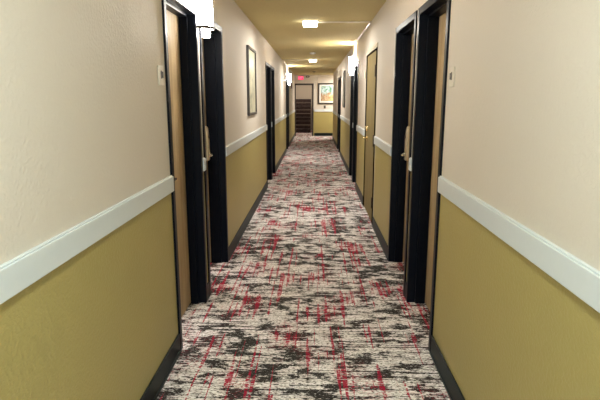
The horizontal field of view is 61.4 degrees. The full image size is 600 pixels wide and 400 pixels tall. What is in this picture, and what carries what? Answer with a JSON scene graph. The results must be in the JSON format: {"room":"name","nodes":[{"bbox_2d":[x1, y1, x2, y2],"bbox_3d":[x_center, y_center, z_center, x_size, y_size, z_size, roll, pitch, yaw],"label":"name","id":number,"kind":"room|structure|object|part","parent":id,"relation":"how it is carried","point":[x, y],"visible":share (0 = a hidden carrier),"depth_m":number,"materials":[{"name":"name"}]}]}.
{"room":"hotel corridor","nodes":[
{"label":"hotel corridor","id":0,"kind":"room"},
{"bbox_2d":[0,0,294,399],"bbox_3d":[-0.686,-1.558,9.221,0.220,2.547,25.050,0,11,2],"label":"wall","id":1,"kind":"structure","parent":0,"point":[84,123],"depth_m":1.95,"materials":[{"name":"beige paint"}]},
{"bbox_2d":[0,175,173,304],"bbox_3d":[-0.831,0.497,-0.033,0.020,0.094,6.091,0,11,2],"label":"trim","id":2,"kind":"structure","parent":1,"relation":"attached to","point":[18,273],"depth_m":1.70,"materials":[{"name":"white paint"}]},
{"bbox_2d":[157,65,163,85],"bbox_3d":[-0.754,-0.675,2.743,0.010,0.104,0.090,0,11,2],"label":"room sign","id":3,"kind":"object","parent":1,"relation":"attached to","point":[160,68],"visible":1,"depth_m":2.73,"materials":[{"name":"beige plastic"}]},
{"bbox_2d":[140,333,181,399],"bbox_3d":[-0.833,1.484,0.164,0.016,0.125,6.091,0,11,2],"label":"baseboard","id":4,"kind":"structure","parent":1,"relation":"attached to","point":[156,384],"depth_m":2.80,"materials":[{"name":"black plastic"}]},
{"bbox_2d":[161,0,207,349],"bbox_3d":[-0.843,-0.198,3.357,0.222,2.175,0.822,0,11,2],"label":"door","id":5,"kind":"structure","parent":1,"relation":"in","point":[180,32],"depth_m":3.60,"materials":[{"name":"black paint"}]},
{"bbox_3d":[-0.877,-0.176,3.362,0.045,2.114,0.716,0,11,2],"label":"panel","id":6,"kind":"part","parent":5,"relation":"part of","materials":[{"name":"beige laminate"}]},
{"bbox_2d":[203,158,205,170],"bbox_3d":[-0.722,-0.268,3.799,0.020,0.094,0.078,0,11,2],"label":"trim","id":7,"kind":"structure","parent":1,"relation":"attached to","point":[204,159],"depth_m":3.77,"materials":[{"name":"white paint"}]},
{"bbox_2d":[195,0,214,37],"bbox_3d":[-0.671,-1.331,3.585,0.121,0.344,0.210,0,11,2],"label":"wall sconce","id":8,"kind":"object","parent":1,"relation":"attached to","point":[204,10],"visible":1,"depth_m":3.52,"materials":[{"name":"white glass"}]},
{"bbox_3d":[-0.668,-1.358,3.580,0.095,0.266,0.190,0,11,2],"label":"lamp shade","id":9,"kind":"part","parent":8,"relation":"part of","materials":[{"name":"white glass"}]},
{"bbox_3d":[-0.671,-1.216,3.608,0.068,0.108,0.068,0,11,2],"label":"glass","id":10,"kind":"part","parent":8,"relation":"part of","materials":[{"name":"white glass"}]},
{"bbox_2d":[207,282,209,298],"bbox_3d":[-0.727,0.719,3.996,0.010,0.125,0.078,0,11,2],"label":"baseboard","id":11,"kind":"structure","parent":1,"relation":"attached to","point":[208,285],"depth_m":3.99,"materials":[{"name":"black plastic"}]},
{"bbox_2d":[199,21,228,295],"bbox_3d":[-0.817,-0.383,4.282,0.222,2.175,0.910,0,11,2],"label":"door","id":12,"kind":"structure","parent":1,"relation":"in","point":[210,49],"depth_m":4.61,"materials":[{"name":"black paint"}]},
{"bbox_3d":[-0.890,-0.361,4.289,0.045,2.114,0.804,0,11,2],"label":"panel","id":13,"kind":"part","parent":12,"relation":"part of","materials":[{"name":"beige laminate"}]},
{"bbox_2d":[226,124,266,155],"bbox_3d":[-0.637,-0.862,6.775,0.020,0.094,4.171,0,11,2],"label":"trim","id":14,"kind":"structure","parent":1,"relation":"attached to","point":[230,148],"depth_m":5.85,"materials":[{"name":"white paint"}]},
{"bbox_2d":[229,182,267,259],"bbox_3d":[-0.639,0.125,6.972,0.016,0.125,4.171,0,11,2],"label":"baseboard","id":15,"kind":"structure","parent":1,"relation":"attached to","point":[240,232],"depth_m":6.13,"materials":[{"name":"black plastic"}]},
{"bbox_2d":[246,45,256,115],"bbox_3d":[-0.632,-1.555,6.655,0.030,0.855,0.820,0,11,2],"label":"framed print","id":16,"kind":"object","parent":1,"relation":"attached to","point":[250,52],"visible":1,"depth_m":6.62},
{"bbox_2d":[265,62,271,182],"bbox_3d":[-0.675,-1.382,9.287,0.222,2.175,0.950,0,11,2],"label":"door","id":17,"kind":"structure","parent":1,"relation":"in","point":[267,66],"depth_m":9.65,"materials":[{"name":"black paint"}]},
{"bbox_2d":[271,66,274,177],"bbox_3d":[-0.648,-1.569,10.225,0.222,2.175,0.815,0,11,2],"label":"door","id":18,"kind":"structure","parent":1,"relation":"in","point":[272,68],"depth_m":10.53,"materials":[{"name":"black paint"}]},
{"bbox_2d":[275,148,286,172],"bbox_3d":[-0.468,-1.077,12.994,0.016,0.125,4.426,0,11,2],"label":"baseboard","id":19,"kind":"structure","parent":1,"relation":"attached to","point":[285,151],"depth_m":12.46,"materials":[{"name":"black plastic"}]},
{"bbox_2d":[275,114,286,124],"bbox_3d":[-0.466,-2.064,12.797,0.020,0.094,4.426,0,11,2],"label":"trim","id":20,"kind":"structure","parent":1,"relation":"attached to","point":[281,118],"depth_m":12.24,"materials":[{"name":"white paint"}]},
{"bbox_2d":[286,78,287,148],"bbox_3d":[-0.502,-2.592,15.350,0.222,2.175,0.780,0,11,2],"label":"door","id":21,"kind":"structure","parent":1,"relation":"in","point":[286,78],"depth_m":15.58,"materials":[{"name":"black paint"}]},
{"bbox_2d":[288,85,288,146],"bbox_3d":[-0.478,-2.758,16.183,0.222,2.175,0.780,0,11,2],"label":"door","id":22,"kind":"structure","parent":1,"relation":"in","point":[288,85],"depth_m":16.53,"materials":[{"name":"black paint"}]},
{"bbox_2d":[287,73,290,84],"bbox_3d":[-0.331,-3.720,15.553,0.121,0.344,0.210,0,11,2],"label":"wall sconce","id":23,"kind":"object","parent":1,"relation":"attached to","point":[288,74],"visible":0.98,"depth_m":15.48,"materials":[{"name":"white glass"}]},
{"bbox_2d":[156,128,449,399],"bbox_3d":[0.914,-0.832,12.345,3.257,0.100,31.420,0,11,2],"label":"floor","id":24,"kind":"structure","parent":0,"point":[309,303],"depth_m":3.74,"materials":[{"name":"carpet"}]},
{"bbox_2d":[296,99,310,132],"bbox_3d":[0.109,-4.275,25.382,0.878,1.548,3.578,0,11,2],"label":"staircase","id":25,"kind":"structure","parent":24,"relation":"on","point":[303,106],"depth_m":24.68,"materials":[{"name":"wood"}]},
{"bbox_2d":[296,85,311,127],"bbox_3d":[0.430,-6.010,27.301,1.600,4.200,0.100,0,11,2],"label":"wall","id":26,"kind":"structure","parent":0,"point":[302,91],"depth_m":27.30,"materials":[{"name":"beige paint"}]},
{"bbox_2d":[234,0,386,74],"bbox_3d":[0.831,-2.842,8.891,3.257,0.100,25.430,0,11,2],"label":"ceiling","id":27,"kind":"structure","parent":0,"point":[279,22],"depth_m":7.29,"materials":[{"name":"yellow paint"}]},
{"bbox_2d":[282,59,308,72],"bbox_3d":[-0.081,-3.744,14.233,0.690,0.220,2.583,0,11,2],"label":"cable raceway","id":28,"kind":"object","parent":27,"relation":"attached to","point":[282,59],"visible":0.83,"depth_m":12.95,"materials":[{"name":"beige paint"}]},
{"bbox_2d":[302,20,317,26],"bbox_3d":[0.133,-2.304,6.606,0.210,0.062,0.210,0,11,2],"label":"ceiling lamp","id":29,"kind":"object","parent":27,"relation":"attached to","point":[306,23],"visible":0.94,"depth_m":6.52,"materials":[{"name":"white glass"}]},
{"bbox_2d":[318,21,370,54],"bbox_3d":[0.622,-2.485,7.923,0.690,0.220,2.658,0,11,2],"label":"cable raceway","id":30,"kind":"object","parent":27,"relation":"attached to","point":[368,22],"visible":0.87,"depth_m":6.61,"materials":[{"name":"beige paint"}]},
{"bbox_2d":[295,75,332,135],"bbox_3d":[1.183,-4.016,21.536,3.257,2.547,0.160,0,11,2],"label":"wall","id":31,"kind":"structure","parent":0,"point":[322,121],"depth_m":21.48,"materials":[{"name":"yellow paint"}]},
{"bbox_2d":[295,83,313,135],"bbox_3d":[0.177,-3.849,21.598,0.800,2.195,0.200,0,11,2],"label":"door frame","id":32,"kind":"structure","parent":31,"relation":"in","point":[312,84],"depth_m":21.41,"materials":[{"name":"wood"}]},
{"bbox_2d":[314,133,332,135],"bbox_3d":[1.609,-2.810,21.677,2.000,0.125,0.012,0,11,2],"label":"baseboard","id":33,"kind":"structure","parent":31,"relation":"attached to","point":[315,134],"depth_m":21.69,"materials":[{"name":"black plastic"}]},
{"bbox_2d":[314,109,332,111],"bbox_3d":[1.609,-3.796,21.476,2.000,0.094,0.020,0,11,2],"label":"trim","id":34,"kind":"structure","parent":31,"relation":"attached to","point":[315,110],"depth_m":21.48,"materials":[{"name":"white paint"}]},
{"bbox_2d":[318,83,332,103],"bbox_3d":[1.184,-4.490,21.345,0.850,0.870,0.030,0,11,2],"label":"framed print","id":35,"kind":"object","parent":31,"relation":"attached to","point":[325,90],"visible":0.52,"depth_m":21.34},
{"bbox_2d":[333,0,599,399],"bbox_3d":[1.086,-1.397,8.412,0.220,2.547,23.500,0,11,2],"label":"wall","id":36,"kind":"structure","parent":0,"point":[522,124],"depth_m":1.88,"materials":[{"name":"beige paint"}]},
{"bbox_2d":[337,78,338,148],"bbox_3d":[1.273,-2.600,15.389,0.222,2.175,0.800,0,11,2],"label":"door","id":37,"kind":"structure","parent":36,"relation":"in","point":[338,78],"depth_m":15.71,"materials":[{"name":"black paint"}]},
{"bbox_2d":[338,76,340,151],"bbox_3d":[1.248,-2.428,14.527,0.222,2.175,0.800,0,11,2],"label":"door","id":38,"kind":"structure","parent":36,"relation":"in","point":[340,76],"depth_m":14.76,"materials":[{"name":"black paint"}]},
{"bbox_2d":[342,70,345,107],"bbox_3d":[1.077,-2.707,12.374,0.030,0.875,0.580,0,11,2],"label":"framed print","id":39,"kind":"object","parent":36,"relation":"attached to","point":[344,71],"visible":1,"depth_m":12.16},
{"bbox_2d":[340,151,348,173],"bbox_3d":[1.076,-0.963,12.427,0.016,0.125,3.896,0,11,2],"label":"baseboard","id":40,"kind":"structure","parent":36,"relation":"attached to","point":[341,155],"depth_m":12.07,"materials":[{"name":"black plastic"}]},
{"bbox_2d":[340,115,349,124],"bbox_3d":[1.074,-1.950,12.230,0.020,0.094,3.896,0,11,2],"label":"trim","id":41,"kind":"structure","parent":36,"relation":"attached to","point":[344,119],"depth_m":11.63,"materials":[{"name":"white paint"}]},
{"bbox_2d":[349,72,353,174],"bbox_3d":[1.117,-1.506,9.910,0.222,2.175,0.820,0,11,2],"label":"door","id":42,"kind":"structure","parent":36,"relation":"in","point":[352,76],"depth_m":10.23,"materials":[{"name":"black paint"}]},
{"bbox_2d":[348,55,354,74],"bbox_3d":[0.945,-2.465,9.264,0.121,0.344,0.210,0,11,2],"label":"wall sconce","id":43,"kind":"object","parent":36,"relation":"attached to","point":[351,57],"visible":0.98,"depth_m":9.19,"materials":[{"name":"white glass"}]},
{"bbox_3d":[0.942,-2.491,9.259,0.095,0.266,0.190,0,11,2],"label":"lamp shade","id":44,"kind":"part","parent":43,"relation":"part of","materials":[{"name":"white glass"}]},
{"bbox_2d":[352,61,358,187],"bbox_3d":[1.092,-1.332,9.037,0.222,2.175,0.800,0,11,2],"label":"door frame","id":45,"kind":"structure","parent":36,"relation":"in","point":[356,65],"depth_m":9.31,"materials":[{"name":"black paint"}]},
{"bbox_2d":[355,183,362,204],"bbox_3d":[0.955,-0.120,8.202,0.016,0.125,1.316,0,11,2],"label":"baseboard","id":46,"kind":"structure","parent":36,"relation":"attached to","point":[357,189],"depth_m":8.07,"materials":[{"name":"black plastic"}]},
{"bbox_2d":[356,125,364,135],"bbox_3d":[0.953,-1.107,8.005,0.020,0.094,1.316,0,11,2],"label":"trim","id":47,"kind":"structure","parent":36,"relation":"attached to","point":[359,129],"depth_m":7.85,"materials":[{"name":"white paint"}]},
{"bbox_2d":[363,42,377,223],"bbox_3d":[0.954,-0.879,6.714,0.186,2.195,1.300,0,11,2],"label":"door","id":48,"kind":"structure","parent":36,"relation":"in","point":[370,74],"depth_m":6.63,"materials":[{"name":"beige paint"}]},
{"bbox_2d":[372,217,387,259],"bbox_3d":[0.882,0.396,5.616,0.016,0.125,1.351,0,11,2],"label":"baseboard","id":49,"kind":"structure","parent":36,"relation":"attached to","point":[375,227],"depth_m":5.51,"materials":[{"name":"black plastic"}]},
{"bbox_2d":[374,136,391,155],"bbox_3d":[0.880,-0.591,5.419,0.020,0.094,1.351,0,11,2],"label":"trim","id":50,"kind":"structure","parent":36,"relation":"attached to","point":[381,144],"depth_m":5.26,"materials":[{"name":"white paint"}]},
{"bbox_2d":[388,10,417,294],"bbox_3d":[0.957,-0.385,4.293,0.222,2.175,0.930,0,11,2],"label":"door","id":51,"kind":"structure","parent":36,"relation":"in","point":[406,32],"depth_m":4.62,"materials":[{"name":"black paint"}]},
{"bbox_3d":[1.005,-0.363,4.296,0.045,2.114,0.824,0,11,2],"label":"panel","id":52,"kind":"part","parent":51,"relation":"part of","materials":[{"name":"beige laminate"}]},
{"bbox_2d":[408,157,411,170],"bbox_3d":[0.834,-0.269,3.806,0.020,0.094,0.077,0,11,2],"label":"trim","id":53,"kind":"structure","parent":36,"relation":"attached to","point":[410,158],"depth_m":3.77,"materials":[{"name":"white paint"}]},
{"bbox_2d":[406,0,450,351],"bbox_3d":[0.930,-0.196,3.344,0.222,2.175,0.851,0,11,2],"label":"door","id":54,"kind":"structure","parent":36,"relation":"in","point":[433,31],"depth_m":3.62,"materials":[{"name":"black paint"}]},
{"bbox_3d":[0.978,-0.173,3.347,0.045,2.114,0.745,0,11,2],"label":"panel","id":55,"kind":"part","parent":54,"relation":"part of","materials":[{"name":"beige laminate"}]},
{"bbox_2d":[429,335,464,399],"bbox_3d":[0.726,1.490,0.133,0.016,0.125,6.113,0,11,2],"label":"baseboard","id":56,"kind":"structure","parent":36,"relation":"attached to","point":[450,384],"depth_m":2.78,"materials":[{"name":"black plastic"}]},
{"bbox_2d":[449,67,454,86],"bbox_3d":[0.811,-0.657,2.702,0.010,0.104,0.090,0,11,2],"label":"room sign","id":57,"kind":"object","parent":36,"relation":"attached to","point":[452,69],"visible":1,"depth_m":2.68,"materials":[{"name":"beige plastic"}]},
{"bbox_2d":[438,176,599,312],"bbox_3d":[0.724,0.503,-0.065,0.020,0.094,6.113,0,11,2],"label":"trim","id":58,"kind":"structure","parent":36,"relation":"attached to","point":[580,278],"depth_m":1.65,"materials":[{"name":"white paint"}]}
]}

